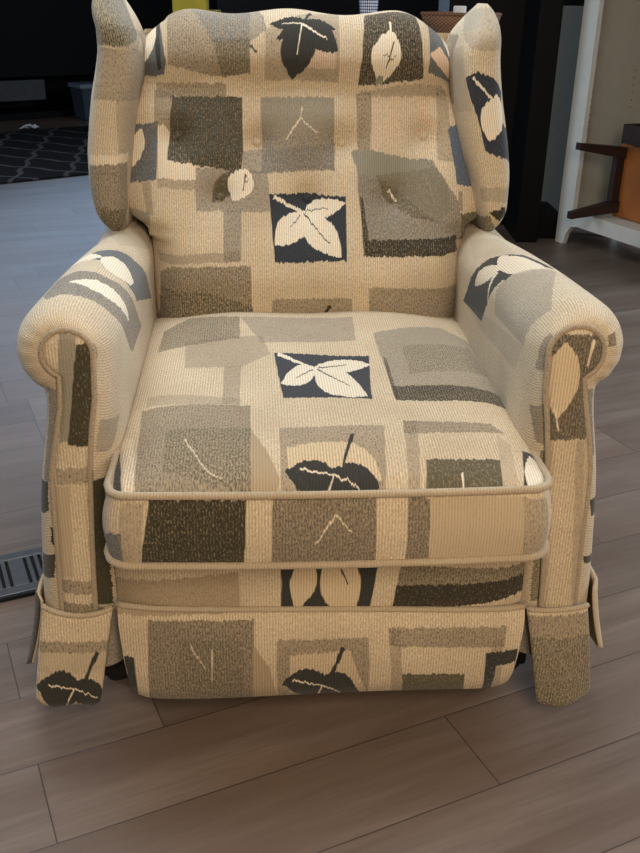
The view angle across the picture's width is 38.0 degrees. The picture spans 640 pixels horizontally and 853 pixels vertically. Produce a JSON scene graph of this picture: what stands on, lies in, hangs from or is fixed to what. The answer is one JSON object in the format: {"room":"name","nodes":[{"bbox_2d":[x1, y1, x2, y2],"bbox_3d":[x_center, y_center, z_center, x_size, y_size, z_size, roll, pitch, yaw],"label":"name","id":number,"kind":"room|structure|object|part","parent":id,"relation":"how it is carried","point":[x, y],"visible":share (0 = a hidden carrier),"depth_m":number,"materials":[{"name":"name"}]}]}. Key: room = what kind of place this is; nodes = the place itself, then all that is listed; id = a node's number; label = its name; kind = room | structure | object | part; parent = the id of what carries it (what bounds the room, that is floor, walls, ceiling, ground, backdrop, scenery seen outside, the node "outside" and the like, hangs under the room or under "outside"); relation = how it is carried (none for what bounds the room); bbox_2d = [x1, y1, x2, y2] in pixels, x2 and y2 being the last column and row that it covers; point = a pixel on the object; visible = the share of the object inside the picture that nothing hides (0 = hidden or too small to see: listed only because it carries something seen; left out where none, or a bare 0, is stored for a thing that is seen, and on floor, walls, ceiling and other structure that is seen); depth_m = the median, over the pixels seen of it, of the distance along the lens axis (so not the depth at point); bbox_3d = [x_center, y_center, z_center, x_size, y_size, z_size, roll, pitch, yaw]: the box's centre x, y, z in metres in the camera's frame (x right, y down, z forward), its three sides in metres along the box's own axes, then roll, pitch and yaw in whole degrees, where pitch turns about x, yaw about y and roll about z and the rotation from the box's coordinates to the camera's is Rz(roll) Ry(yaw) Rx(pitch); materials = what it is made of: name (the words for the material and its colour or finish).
{"room":"living room","nodes":[
{"label":"living room","id":0,"kind":"room"},
{"bbox_2d":[0,116,639,852],"bbox_3d":[-0.484,-0.942,4.530,9.400,0.001,15.000,1,25,0],"label":"floor","id":1,"kind":"structure","parent":0,"point":[497,769],"depth_m":1.47,"materials":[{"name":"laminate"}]},
{"bbox_2d":[0,547,42,602],"bbox_3d":[-0.614,0.297,1.859,0.306,0.008,0.162,-10,27,-23],"label":"floor vent","id":2,"kind":"object","parent":1,"relation":"in","point":[20,571],"visible":0.33,"depth_m":1.86,"materials":[{"name":"grey metal"}]},
{"bbox_2d":[19,124,38,128],"bbox_3d":[-2.408,-2.487,7.697,0.138,0.034,0.132,1,25,0],"label":"paper scrap","id":3,"kind":"object","parent":1,"relation":"on","point":[26,125],"visible":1,"depth_m":7.69,"materials":[{"name":"white paper"}]},
{"bbox_2d":[0,125,88,183],"bbox_3d":[-2.174,-1.938,6.591,4.100,0.012,2.090,-18,31,-35],"label":"rug","id":4,"kind":"object","parent":1,"relation":"on","point":[50,153],"visible":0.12,"depth_m":6.54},
{"bbox_2d":[68,81,92,120],"bbox_3d":[-2.011,-2.949,8.416,0.430,0.308,0.270,-17,31,-34],"label":"storage bin","id":5,"kind":"object","parent":1,"relation":"on","point":[81,92],"visible":0.44,"depth_m":8.27,"materials":[{"name":"blue plastic"}]},
{"bbox_3d":[-2.009,-3.073,8.359,0.430,0.035,0.270,-17,31,-34],"label":"lid","id":6,"kind":"part","parent":5,"relation":"part of","materials":[{"name":"plastic"}]},
{"bbox_2d":[0,0,216,120],"bbox_3d":[-2.507,-3.417,8.393,3.400,1.160,0.520,-17,31,-34],"label":"media console","id":7,"kind":"object","parent":1,"relation":"on","point":[46,45],"visible":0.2,"depth_m":8.23,"materials":[{"name":"black paint"}]},
{"bbox_3d":[-3.027,-2.840,7.917,1.420,0.170,0.050,-17,31,-34],"label":"drawer","id":8,"kind":"part","parent":7,"relation":"part of","materials":[{"name":"grey wood"}]},
{"bbox_3d":[-2.659,-3.137,8.733,3.400,0.360,0.040,-17,31,-34],"label":"panel","id":9,"kind":"part","parent":7,"relation":"part of","materials":[{"name":"black paint"}]},
{"bbox_2d":[17,0,622,706],"bbox_3d":[-0.015,-0.178,1.634,0.928,1.078,1.008,-1,25,-4],"label":"recliner armchair","id":10,"kind":"object","parent":1,"relation":"on","point":[315,424],"visible":1,"depth_m":1.42,"materials":[{"name":"fabric"}]},
{"bbox_3d":[-0.340,0.124,1.310,0.080,0.546,0.015,-1,25,-4],"label":"arm panel","id":11,"kind":"part","parent":10,"relation":"part of","materials":[{"name":"fabric"}]},
{"bbox_3d":[-0.373,-0.056,1.668,0.143,0.567,0.796,-1,25,-4],"label":"armrest","id":12,"kind":"part","parent":10,"relation":"part of","materials":[{"name":"fabric"}]},
{"bbox_3d":[-0.041,-0.368,2.015,0.770,0.900,0.077,-1,25,-4],"label":"panel","id":13,"kind":"part","parent":10,"relation":"part of","materials":[{"name":"fabric"}]},
{"bbox_3d":[-0.031,-0.491,1.852,0.710,0.621,0.348,-1,25,-4],"label":"backrest","id":14,"kind":"part","parent":10,"relation":"part of","materials":[{"name":"fabric"}]},
{"bbox_3d":[-0.023,0.190,1.837,0.720,0.190,0.660,-1,25,-4],"label":"frame","id":15,"kind":"part","parent":10,"relation":"part of","materials":[{"name":"black fabric"}]},
{"bbox_3d":[0.004,0.200,1.402,0.612,0.140,0.098,-1,25,-4],"label":"rail","id":16,"kind":"part","parent":10,"relation":"part of","materials":[{"name":"fabric"}]},
{"bbox_2d":[102,311,550,561],"bbox_3d":[-0.002,-0.035,1.556,0.641,0.147,0.740,-1,25,-4],"label":"seat cushion","id":17,"kind":"object","parent":10,"relation":"on","point":[234,436],"depth_m":1.28,"materials":[{"name":"fabric"}]},
{"bbox_3d":[0.339,-0.064,1.712,0.143,0.567,0.796,-1,25,-4],"label":"armrest","id":18,"kind":"part","parent":10,"relation":"part of","materials":[{"name":"fabric"}]},
{"bbox_3d":[0.349,0.115,1.352,0.091,0.547,0.015,-1,25,-4],"label":"arm panel","id":19,"kind":"part","parent":10,"relation":"part of","materials":[{"name":"fabric"}]},
{"bbox_2d":[438,0,563,241],"bbox_3d":[0.891,-2.005,4.374,0.575,2.100,0.805,1,25,0],"label":"tall cabinet","id":20,"kind":"object","parent":1,"relation":"on","point":[530,29],"visible":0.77,"depth_m":4.34,"materials":[{"name":"paint"}]},
{"bbox_3d":[1.004,-1.902,4.159,0.100,2.100,0.330,1,25,0],"label":"panel","id":21,"kind":"part","parent":20,"relation":"part of","materials":[{"name":"black paint"}]},
{"bbox_2d":[541,6,583,211],"bbox_3d":[1.297,-1.598,4.784,0.230,1.030,0.022,1,25,0],"label":"board panel","id":22,"kind":"object","parent":1,"relation":"on","point":[571,24],"visible":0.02,"depth_m":4.75,"materials":[{"name":"grey wood"}]},
{"bbox_2d":[555,0,639,247],"bbox_3d":[1.495,-1.720,3.757,0.380,2.124,0.890,-10,27,-23],"label":"bookcase","id":23,"kind":"object","parent":1,"relation":"on","point":[606,92],"visible":0.9,"depth_m":4.21,"materials":[{"name":"paint"}]},
{"bbox_2d":[567,142,639,223],"bbox_3d":[1.363,-1.001,3.946,0.300,0.335,0.550,-10,27,-23],"label":"wooden bench","id":24,"kind":"object","parent":23,"relation":"on","point":[623,196],"visible":0.93,"depth_m":4.13,"materials":[{"name":"brown wood"}]},
{"bbox_3d":[1.232,-0.977,4.189,0.242,0.069,0.050,-9,27,-20],"label":"leg","id":25,"kind":"part","parent":24,"relation":"part of","materials":[{"name":"brown wood"}]},
{"bbox_3d":[1.236,-1.210,4.081,0.242,0.075,0.050,-9,27,-20],"label":"leg","id":26,"kind":"part","parent":24,"relation":"part of","materials":[{"name":"brown wood"}]},
{"bbox_3d":[1.474,-1.017,3.989,0.060,0.330,0.540,-10,27,-23],"label":"seat","id":27,"kind":"part","parent":24,"relation":"part of","materials":[{"name":"orange wood"}]},
{"bbox_2d":[621,123,639,146],"bbox_3d":[1.440,-1.239,3.975,0.160,0.080,0.250,-10,27,-23],"label":"box","id":28,"kind":"object","parent":24,"relation":"on","point":[631,132],"visible":1,"depth_m":4.00,"materials":[{"name":"brown wood"}]},
{"bbox_2d":[621,141,639,146],"bbox_3d":[1.439,-1.209,3.990,0.160,0.012,0.250,-10,27,-23],"label":"tray","id":29,"kind":"object","parent":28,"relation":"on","point":[636,143],"depth_m":4.00,"materials":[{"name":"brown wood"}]},
{"bbox_3d":[1.327,-0.845,4.087,0.023,0.075,0.660,-10,27,-23],"label":"rail","id":30,"kind":"part","parent":23,"relation":"part of","materials":[{"name":"white paint"}]},
{"bbox_3d":[1.490,-0.895,4.146,0.320,0.022,0.765,-10,27,-23],"label":"shelf","id":31,"kind":"part","parent":23,"relation":"part of","materials":[{"name":"white paint"}]},
{"bbox_3d":[1.653,-1.783,3.807,0.008,1.980,0.800,-10,27,-23],"label":"panel","id":32,"kind":"part","parent":23,"relation":"part of","materials":[{"name":"white wood"}]},
{"bbox_3d":[-0.084,-0.970,3.540,1.200,0.900,0.465,1,25,0],"label":"sideboard","id":33,"kind":"object","parent":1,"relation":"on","visible":0},
{"bbox_2d":[172,0,220,12],"bbox_3d":[-0.425,-1.451,3.211,0.158,0.240,0.090,1,25,0],"label":"box","id":34,"kind":"object","parent":33,"relation":"on","point":[177,5],"visible":0.25,"depth_m":3.17,"materials":[{"name":"yellow cardboard"}]},
{"bbox_2d":[359,0,378,13],"bbox_3d":[0.169,-1.435,3.246,0.074,0.200,0.074,1,25,0],"label":"patterned vase","id":35,"kind":"object","parent":33,"relation":"on","point":[366,6],"visible":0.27,"depth_m":3.21,"materials":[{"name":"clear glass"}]},
{"bbox_2d":[421,11,501,32],"bbox_3d":[0.485,-1.371,3.219,0.234,0.116,0.198,19,31,34],"label":"wicker basket","id":36,"kind":"object","parent":33,"relation":"on","point":[439,21],"visible":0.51,"depth_m":3.16,"materials":[{"name":"brown wicker"}]},
{"bbox_2d":[453,6,466,12],"bbox_3d":[0.475,-1.376,3.183,0.044,0.116,0.044,-2,25,-7],"label":"paper roll","id":37,"kind":"object","parent":36,"relation":"in","point":[458,9],"visible":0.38,"depth_m":3.15,"materials":[{"name":"white paper"}]},
{"bbox_2d":[217,0,584,21],"bbox_3d":[-0.412,-5.289,10.778,9.400,2.600,0.001,1,25,0],"label":"wall","id":38,"kind":"structure","parent":0,"point":[335,7],"depth_m":10.93,"materials":[{"name":"paint"}]}
]}

